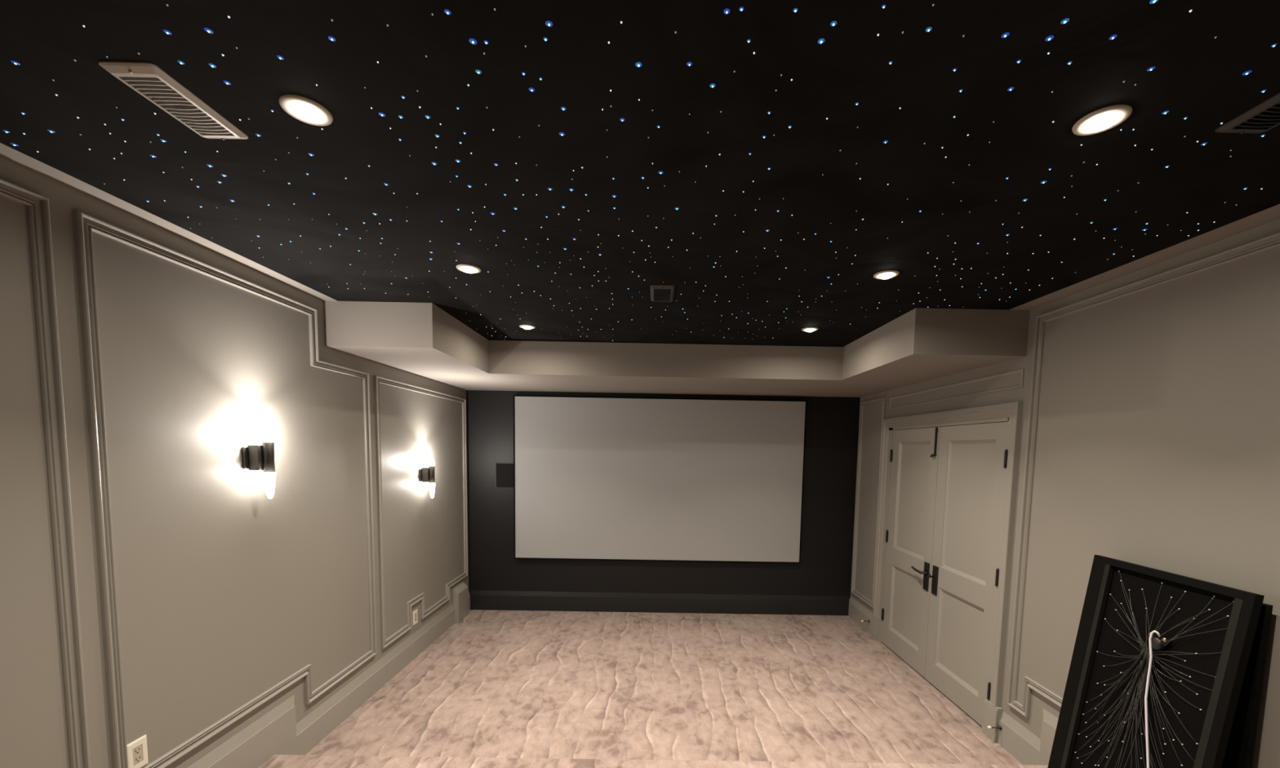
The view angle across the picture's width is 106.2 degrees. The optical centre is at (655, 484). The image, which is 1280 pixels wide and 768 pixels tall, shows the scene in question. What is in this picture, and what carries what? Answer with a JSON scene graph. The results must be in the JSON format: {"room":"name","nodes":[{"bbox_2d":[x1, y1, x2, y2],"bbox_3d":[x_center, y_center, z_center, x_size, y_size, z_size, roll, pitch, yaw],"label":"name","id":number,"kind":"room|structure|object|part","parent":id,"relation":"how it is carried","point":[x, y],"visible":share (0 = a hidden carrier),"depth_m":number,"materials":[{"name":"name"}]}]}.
{"room":"home theater","nodes":[
{"label":"home theater","id":0,"kind":"room"},
{"bbox_2d":[0,155,468,767],"bbox_3d":[-2.027,0.307,0.966,0.100,2.705,8.300,1,4,0],"label":"wall","id":1,"kind":"structure","parent":0,"point":[226,590],"depth_m":2.06,"materials":[{"name":"beige paint"}]},
{"bbox_2d":[0,178,90,767],"bbox_3d":[-1.962,0.185,0.763,0.022,2.085,1.712,1,4,0],"label":"trim","id":2,"kind":"structure","parent":1,"relation":"attached to","point":[37,210],"depth_m":1.58,"materials":[{"name":"beige paint"}]},
{"bbox_2d":[126,734,148,767],"bbox_3d":[-1.991,1.038,1.847,0.006,0.118,0.073,1,4,0],"label":"wall outlet","id":3,"kind":"object","parent":1,"relation":"attached to","point":[137,751],"visible":1,"depth_m":1.85,"materials":[{"name":"white plastic"}]},
{"bbox_2d":[132,744,142,765],"bbox_3d":[-1.991,1.038,1.847,0.004,0.067,0.034,1,4,0],"label":"receptacle","id":4,"kind":"object","parent":3,"relation":"attached to","point":[137,749],"depth_m":1.85,"materials":[{"name":"white plastic"}]},
{"bbox_2d":[72,209,377,767],"bbox_3d":[-1.972,0.141,2.522,0.022,2.260,1.648,1,4,0],"label":"trim","id":5,"kind":"structure","parent":1,"relation":"attached to","point":[84,224],"depth_m":1.76,"materials":[{"name":"beige paint"}]},
{"bbox_2d":[241,428,275,498],"bbox_3d":[-1.926,-0.103,2.362,0.103,0.344,0.124,1,4,0],"label":"wall sconce","id":6,"kind":"object","parent":1,"relation":"attached to","point":[255,457],"visible":1,"depth_m":2.34,"materials":[{"name":"metal"}]},
{"bbox_3d":[-1.970,-0.133,2.359,0.014,0.105,0.124,1,4,0],"label":"plate","id":7,"kind":"part","parent":6,"relation":"part of","materials":[{"name":"metal"}]},
{"bbox_3d":[-1.939,-0.134,2.359,0.050,0.122,0.088,1,4,0],"label":"arm","id":8,"kind":"part","parent":6,"relation":"part of","materials":[{"name":"metal"}]},
{"bbox_2d":[187,591,470,767],"bbox_3d":[-1.986,1.470,1.054,0.023,0.373,8.300,1,4,0],"label":"baseboard","id":9,"kind":"structure","parent":1,"relation":"attached to","point":[277,732],"depth_m":2.78,"materials":[{"name":"beige paint"}]},
{"bbox_2d":[413,608,417,626],"bbox_3d":[-2.006,1.107,4.017,0.006,0.118,0.073,1,4,0],"label":"wall outlet","id":10,"kind":"object","parent":1,"relation":"attached to","point":[415,612],"visible":1,"depth_m":4.01,"materials":[{"name":"white plastic"}]},
{"bbox_2d":[373,375,467,648],"bbox_3d":[-1.983,0.156,4.242,0.022,1.975,1.605,1,4,0],"label":"trim","id":11,"kind":"structure","parent":1,"relation":"attached to","point":[384,642],"depth_m":3.74,"materials":[{"name":"beige paint"}]},
{"bbox_2d":[418,458,435,498],"bbox_3d":[-1.938,-0.056,4.108,0.103,0.344,0.124,1,4,0],"label":"wall sconce","id":12,"kind":"object","parent":1,"relation":"attached to","point":[426,474],"visible":1,"depth_m":4.08,"materials":[{"name":"metal"}]},
{"bbox_3d":[-1.982,-0.086,4.106,0.014,0.105,0.124,1,4,0],"label":"plate","id":13,"kind":"part","parent":12,"relation":"part of","materials":[{"name":"metal"}]},
{"bbox_3d":[-1.950,-0.087,4.106,0.050,0.122,0.088,1,4,0],"label":"arm","id":14,"kind":"part","parent":12,"relation":"part of","materials":[{"name":"metal"}]},
{"bbox_2d":[0,0,1279,346],"bbox_3d":[0.113,-0.956,0.881,4.335,0.100,8.500,1,4,0],"label":"ceiling","id":15,"kind":"structure","parent":0,"point":[1197,76],"depth_m":1.34,"materials":[{"name":"paint"}]},
{"bbox_2d":[10,60,20,65],"bbox_3d":[-1.436,-0.945,1.078,0.013,0.004,0.013,1,4,0],"label":"recessed light","id":16,"kind":"object","parent":15,"relation":"in","point":[12,61],"visible":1,"depth_m":1.08,"materials":[{"name":"blue"}]},
{"bbox_2d":[163,29,171,35],"bbox_3d":[-1.005,-0.931,0.990,0.013,0.004,0.012,1,4,0],"label":"recessed light","id":17,"kind":"object","parent":15,"relation":"in","point":[166,32],"visible":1,"depth_m":0.99,"materials":[{"name":"blue"}]},
{"bbox_2d":[98,61,248,140],"bbox_3d":[-1.184,-0.945,1.201,0.126,0.014,0.262,1,4,0],"label":"ceiling vent","id":18,"kind":"object","parent":15,"relation":"in","point":[147,79],"visible":1,"depth_m":1.17,"materials":[{"name":"beige metal"}]},
{"bbox_2d":[204,27,213,33],"bbox_3d":[-0.915,-0.929,0.985,0.014,0.004,0.014,1,4,0],"label":"recessed light","id":19,"kind":"object","parent":15,"relation":"in","point":[208,30],"visible":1,"depth_m":0.98,"materials":[{"name":"blue"}]},
{"bbox_2d":[208,62,216,67],"bbox_3d":[-0.992,-0.937,1.076,0.013,0.004,0.013,1,4,0],"label":"recessed light","id":20,"kind":"object","parent":15,"relation":"in","point":[212,65],"visible":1,"depth_m":1.07,"materials":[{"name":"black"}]},
{"bbox_2d":[223,80,231,84],"bbox_3d":[-1.004,-0.941,1.127,0.014,0.004,0.013,1,4,0],"label":"recessed light","id":21,"kind":"object","parent":15,"relation":"in","point":[227,82],"visible":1,"depth_m":1.12,"materials":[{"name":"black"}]},
{"bbox_2d":[276,55,284,59],"bbox_3d":[-0.820,-0.932,1.050,0.012,0.004,0.012,1,4,0],"label":"recessed light","id":22,"kind":"object","parent":15,"relation":"in","point":[280,57],"visible":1,"depth_m":1.05,"materials":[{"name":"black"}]},
{"bbox_2d":[279,94,333,126],"bbox_3d":[-0.883,-0.940,1.218,0.111,0.017,0.111,1,4,0],"label":"recessed light","id":23,"kind":"object","parent":15,"relation":"in","point":[306,110],"visible":1,"depth_m":1.20,"materials":[{"name":"beige"}]},
{"bbox_2d":[328,35,335,41],"bbox_3d":[-0.672,-0.926,0.999,0.014,0.004,0.013,1,4,0],"label":"recessed light","id":24,"kind":"object","parent":15,"relation":"in","point":[331,38],"visible":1,"depth_m":1.00,"materials":[{"name":"blue"}]},
{"bbox_2d":[444,8,451,14],"bbox_3d":[-0.403,-0.916,0.933,0.012,0.004,0.012,1,4,0],"label":"recessed light","id":25,"kind":"object","parent":15,"relation":"in","point":[446,11],"visible":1,"depth_m":0.93,"materials":[{"name":"blue"}]},
{"bbox_2d":[456,264,480,273],"bbox_3d":[-0.887,-1.020,2.286,0.111,0.017,0.111,1,4,0],"label":"recessed light","id":26,"kind":"object","parent":15,"relation":"in","point":[468,268],"visible":1,"depth_m":2.27,"materials":[{"name":"beige"}]},
{"bbox_2d":[469,38,476,44],"bbox_3d":[-0.379,-0.921,1.000,0.016,0.004,0.015,1,4,0],"label":"recessed light","id":27,"kind":"object","parent":15,"relation":"in","point":[472,41],"visible":1,"depth_m":1.00,"materials":[{"name":"blue"}]},
{"bbox_2d":[475,69,481,74],"bbox_3d":[-0.398,-0.927,1.081,0.013,0.004,0.013,1,4,0],"label":"recessed light","id":28,"kind":"object","parent":15,"relation":"in","point":[477,71],"visible":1,"depth_m":1.08,"materials":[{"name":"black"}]},
{"bbox_2d":[519,324,535,329],"bbox_3d":[-0.899,-1.102,3.373,0.111,0.017,0.111,1,4,0],"label":"recessed light","id":29,"kind":"object","parent":15,"relation":"in","point":[524,326],"visible":1,"depth_m":3.35,"materials":[{"name":"beige"}]},
{"bbox_2d":[528,87,534,92],"bbox_3d":[-0.291,-0.929,1.132,0.014,0.004,0.014,1,4,0],"label":"recessed light","id":30,"kind":"object","parent":15,"relation":"in","point":[531,89],"visible":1,"depth_m":1.13,"materials":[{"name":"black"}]},
{"bbox_2d":[545,20,552,26],"bbox_3d":[-0.211,-0.914,0.955,0.014,0.004,0.014,1,4,0],"label":"recessed light","id":31,"kind":"object","parent":15,"relation":"in","point":[548,24],"visible":1,"depth_m":0.95,"materials":[{"name":"blue"}]},
{"bbox_2d":[635,62,641,67],"bbox_3d":[-0.037,-0.919,1.053,0.015,0.004,0.014,1,4,0],"label":"recessed light","id":32,"kind":"object","parent":15,"relation":"in","point":[638,64],"visible":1,"depth_m":1.05,"materials":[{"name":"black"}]},
{"bbox_2d":[52,4,1236,341],"bbox_3d":[0.087,-1.013,2.331,3.910,0.003,2.953,1,4,0],"label":"field","id":33,"kind":"object","parent":15,"relation":"attached to","point":[166,4],"visible":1,"depth_m":1.83,"materials":[{"name":"black"}]},
{"bbox_2d":[650,284,675,302],"bbox_3d":[0.037,-1.029,2.594,0.126,0.014,0.262,1,4,0],"label":"ceiling vent","id":34,"kind":"object","parent":15,"relation":"in","point":[659,293],"visible":1,"depth_m":2.57,"materials":[{"name":"grey metal"}]},
{"bbox_2d":[686,62,692,66],"bbox_3d":[0.074,-0.916,1.048,0.012,0.004,0.012,1,4,0],"label":"recessed light","id":35,"kind":"object","parent":15,"relation":"in","point":[689,64],"visible":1,"depth_m":1.05,"materials":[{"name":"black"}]},
{"bbox_2d":[709,83,715,88],"bbox_3d":[0.132,-0.920,1.110,0.013,0.004,0.013,1,4,0],"label":"recessed light","id":36,"kind":"object","parent":15,"relation":"in","point":[712,86],"visible":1,"depth_m":1.11,"materials":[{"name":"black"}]},
{"bbox_2d":[724,8,729,14],"bbox_3d":[0.137,-0.906,0.921,0.012,0.004,0.012,1,4,0],"label":"recessed light","id":37,"kind":"object","parent":15,"relation":"in","point":[726,11],"visible":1,"depth_m":0.92,"materials":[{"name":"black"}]},
{"bbox_2d":[801,327,818,332],"bbox_3d":[1.062,-1.063,3.305,0.111,0.017,0.111,1,4,0],"label":"recessed light","id":38,"kind":"object","parent":15,"relation":"in","point":[806,329],"visible":1,"depth_m":3.28,"materials":[{"name":"beige"}]},
{"bbox_2d":[817,38,824,44],"bbox_3d":[0.340,-0.907,0.984,0.014,0.004,0.014,1,4,0],"label":"recessed light","id":39,"kind":"object","parent":15,"relation":"in","point":[820,41],"visible":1,"depth_m":0.98,"materials":[{"name":"blue"}]},
{"bbox_2d":[830,21,836,26],"bbox_3d":[0.350,-0.904,0.944,0.012,0.004,0.012,1,4,0],"label":"recessed light","id":40,"kind":"object","parent":15,"relation":"in","point":[833,23],"visible":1,"depth_m":0.94,"materials":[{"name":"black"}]},
{"bbox_2d":[873,270,899,279],"bbox_3d":[1.088,-0.984,2.268,0.111,0.017,0.111,1,4,0],"label":"recessed light","id":41,"kind":"object","parent":15,"relation":"in","point":[886,274],"visible":1,"depth_m":2.25,"materials":[{"name":"beige"}]},
{"bbox_2d":[925,26,932,31],"bbox_3d":[0.542,-0.901,0.953,0.012,0.004,0.011,1,4,0],"label":"recessed light","id":42,"kind":"object","parent":15,"relation":"in","point":[928,29],"visible":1,"depth_m":0.95,"materials":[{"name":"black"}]},
{"bbox_2d":[1001,32,1008,38],"bbox_3d":[0.701,-0.899,0.963,0.013,0.004,0.013,1,4,0],"label":"recessed light","id":43,"kind":"object","parent":15,"relation":"in","point":[1006,34],"visible":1,"depth_m":0.96,"materials":[{"name":"blue"}]},
{"bbox_2d":[1044,35,1053,41],"bbox_3d":[0.794,-0.898,0.968,0.014,0.004,0.014,1,4,0],"label":"recessed light","id":44,"kind":"object","parent":15,"relation":"in","point":[1050,37],"visible":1,"depth_m":0.97,"materials":[{"name":"blue"}]},
{"bbox_2d":[1060,17,1069,24],"bbox_3d":[0.792,-0.895,0.929,0.013,0.004,0.013,1,4,0],"label":"recessed light","id":45,"kind":"object","parent":15,"relation":"in","point":[1065,20],"visible":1,"depth_m":0.93,"materials":[{"name":"blue"}]},
{"bbox_2d":[1071,104,1132,135],"bbox_3d":[1.115,-0.904,1.203,0.111,0.017,0.111,1,4,0],"label":"recessed light","id":46,"kind":"object","parent":15,"relation":"in","point":[1104,119],"visible":1,"depth_m":1.19,"materials":[{"name":"beige"}]},
{"bbox_2d":[1108,34,1117,39],"bbox_3d":[0.917,-0.895,0.963,0.012,0.004,0.012,1,4,0],"label":"recessed light","id":47,"kind":"object","parent":15,"relation":"in","point":[1113,37],"visible":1,"depth_m":0.96,"materials":[{"name":"blue"}]},
{"bbox_2d":[1146,66,1155,71],"bbox_3d":[1.072,-0.898,1.040,0.013,0.004,0.013,1,4,0],"label":"recessed light","id":48,"kind":"object","parent":15,"relation":"in","point":[1151,68],"visible":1,"depth_m":1.04,"materials":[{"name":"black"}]},
{"bbox_2d":[1149,0,1158,4],"bbox_3d":[0.918,-0.889,0.884,0.013,0.004,0.013,1,4,0],"label":"recessed light","id":49,"kind":"object","parent":15,"relation":"in","point":[1151,2],"visible":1,"depth_m":0.88,"materials":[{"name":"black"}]},
{"bbox_2d":[1242,70,1251,75],"bbox_3d":[1.287,-0.895,1.046,0.014,0.004,0.013,1,4,0],"label":"recessed light","id":50,"kind":"object","parent":15,"relation":"in","point":[1246,73],"visible":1,"depth_m":1.04,"materials":[{"name":"blue"}]},
{"bbox_2d":[1214,93,1279,133],"bbox_3d":[1.493,-0.891,1.104,0.126,0.014,0.262,1,4,0],"label":"ceiling vent","id":51,"kind":"object","parent":15,"relation":"in","point":[1265,116],"visible":1,"depth_m":1.18,"materials":[{"name":"grey metal"}]},
{"bbox_2d":[257,609,1048,767],"bbox_3d":[0.067,1.669,1.079,4.335,0.245,8.500,1,4,0],"label":"floor","id":52,"kind":"structure","parent":0,"point":[497,689],"depth_m":3.34,"materials":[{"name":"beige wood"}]},
{"bbox_2d":[452,582,468,622],"bbox_3d":[-1.985,1.192,4.894,0.062,0.352,0.250,1,4,0],"label":"cover","id":53,"kind":"object","parent":52,"relation":"on","point":[460,593],"visible":0.93,"depth_m":4.83,"materials":[{"name":"beige paint"}]},
{"bbox_2d":[1047,554,1264,767],"bbox_3d":[1.989,0.930,1.996,0.178,1.164,0.622,1,4,1],"label":"panel","id":54,"kind":"object","parent":52,"relation":"on","point":[1159,661],"visible":1,"depth_m":1.94,"materials":[{"name":"black paint"}]},
{"bbox_3d":[1.996,0.909,2.274,0.030,1.170,0.066,8,4,1],"label":"rail","id":55,"kind":"part","parent":54,"relation":"part of","materials":[{"name":"black wood"}]},
{"bbox_3d":[2.071,0.369,1.934,0.030,0.030,0.526,8,4,1],"label":"rail","id":56,"kind":"part","parent":54,"relation":"part of","materials":[{"name":"black wood"}]},
{"bbox_3d":[1.982,0.952,1.701,0.030,1.170,0.030,8,4,1],"label":"rail","id":57,"kind":"part","parent":54,"relation":"part of","materials":[{"name":"black wood"}]},
{"bbox_2d":[1221,603,1272,767],"bbox_3d":[2.092,0.951,1.985,0.040,1.121,0.584,1,4,0],"label":"board","id":58,"kind":"object","parent":52,"relation":"on","point":[1239,753],"visible":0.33,"depth_m":1.69,"materials":[{"name":"paint"}]},
{"bbox_2d":[466,390,860,599],"bbox_3d":[0.070,0.027,5.167,4.335,2.705,0.100,1,4,0],"label":"wall","id":59,"kind":"structure","parent":0,"point":[824,568],"depth_m":5.16,"materials":[{"name":"black paint"}]},
{"bbox_2d":[495,462,513,488],"bbox_3d":[-1.559,-0.100,5.096,0.270,0.272,0.008,1,4,0],"label":"wall speaker","id":60,"kind":"object","parent":59,"relation":"attached to","point":[504,471],"visible":0.56,"depth_m":5.09,"materials":[{"name":"grey fabric"}]},
{"bbox_2d":[469,590,848,615],"bbox_3d":[0.049,1.277,5.199,4.095,0.207,0.023,1,4,0],"label":"baseboard","id":61,"kind":"structure","parent":59,"relation":"attached to","point":[479,599],"depth_m":5.19,"materials":[{"name":"black paint"}]},
{"bbox_2d":[513,395,807,563],"bbox_3d":[0.037,-0.049,5.077,3.046,1.721,0.061,1,4,0],"label":"projection screen","id":62,"kind":"object","parent":59,"relation":"attached to","point":[604,478],"visible":1,"depth_m":5.05,"materials":[{"name":"grey fabric"}]},
{"bbox_2d":[323,301,1030,397],"bbox_3d":[0.096,-1.003,3.908,4.135,0.263,2.257,1,4,0],"label":"soffit","id":63,"kind":"structure","parent":0,"point":[424,340],"depth_m":3.81,"materials":[{"name":"paint"}]},
{"bbox_2d":[850,218,1279,767],"bbox_3d":[2.207,0.379,0.992,0.100,2.705,8.300,1,4,0],"label":"wall","id":64,"kind":"structure","parent":0,"point":[1157,442],"depth_m":2.13,"materials":[{"name":"beige paint"}]},
{"bbox_2d":[851,396,886,608],"bbox_3d":[2.127,0.166,4.816,0.022,2.019,0.520,1,4,0],"label":"trim","id":65,"kind":"structure","parent":64,"relation":"attached to","point":[863,404],"depth_m":5.00,"materials":[{"name":"beige paint"}]},
{"bbox_2d":[871,615,879,640],"bbox_3d":[2.099,1.356,4.573,0.040,0.216,0.113,1,4,0],"label":"trim","id":66,"kind":"structure","parent":64,"relation":"attached to","point":[875,620],"depth_m":4.54,"materials":[{"name":"beige paint"}]},
{"bbox_2d":[880,426,940,677],"bbox_3d":[2.112,0.510,4.048,0.098,1.954,0.716,1,4,0],"label":"door","id":67,"kind":"structure","parent":64,"relation":"in","point":[914,453],"depth_m":4.02,"materials":[{"name":"beige paint"}]},
{"bbox_3d":[2.088,0.681,3.811,0.052,0.039,0.153,1,4,0],"label":"lever","id":68,"kind":"part","parent":67,"relation":"part of","materials":[{"name":"black metal"}]},
{"bbox_3d":[2.118,0.714,3.757,0.008,0.218,0.066,1,4,0],"label":"handle plate","id":69,"kind":"part","parent":67,"relation":"part of","materials":[{"name":"black metal"}]},
{"bbox_2d":[872,401,1022,707],"bbox_3d":[2.130,0.528,3.724,0.016,1.994,1.499,1,4,0],"label":"door frame","id":70,"kind":"structure","parent":64,"relation":"attached to","point":[998,420],"depth_m":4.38,"materials":[{"name":"beige paint"}]},
{"bbox_2d":[848,597,1058,764],"bbox_3d":[2.125,1.537,1.079,0.023,0.380,8.300,1,4,0],"label":"baseboard","id":71,"kind":"structure","parent":64,"relation":"attached to","point":[1024,746],"depth_m":2.77,"materials":[{"name":"beige paint"}]},
{"bbox_2d":[888,368,1024,408],"bbox_3d":[2.155,-0.688,3.614,0.010,0.107,1.590,1,4,0],"label":"trim","id":72,"kind":"structure","parent":64,"relation":"attached to","point":[1022,371],"depth_m":3.32,"materials":[{"name":"beige paint"}]},
{"bbox_2d":[924,422,1008,725],"bbox_3d":[2.119,0.564,3.329,0.093,1.954,0.720,1,4,0],"label":"door","id":73,"kind":"structure","parent":64,"relation":"in","point":[972,459],"depth_m":3.31,"materials":[{"name":"beige paint"}]},
{"bbox_3d":[2.118,0.723,3.643,0.008,0.218,0.066,1,4,0],"label":"handle plate","id":74,"kind":"part","parent":73,"relation":"part of","materials":[{"name":"black metal"}]},
{"bbox_2d":[981,699,1003,742],"bbox_3d":[2.106,1.474,3.006,0.040,0.216,0.118,1,4,0],"label":"trim","id":75,"kind":"structure","parent":64,"relation":"attached to","point":[991,716],"depth_m":2.99,"materials":[{"name":"beige paint"}]},
{"bbox_2d":[987,725,1002,729],"bbox_3d":[2.065,1.479,2.929,0.079,0.026,0.026,1,4,0],"label":"door stop","id":76,"kind":"object","parent":64,"relation":"attached to","point":[999,727],"visible":1,"depth_m":2.92,"materials":[{"name":"black metal"}]},
{"bbox_2d":[1007,231,1279,718],"bbox_3d":[2.142,0.241,1.993,0.022,2.277,1.618,1,4,0],"label":"trim","id":77,"kind":"structure","parent":64,"relation":"attached to","point":[1273,241],"depth_m":2.71,"materials":[{"name":"beige paint"}]}
]}

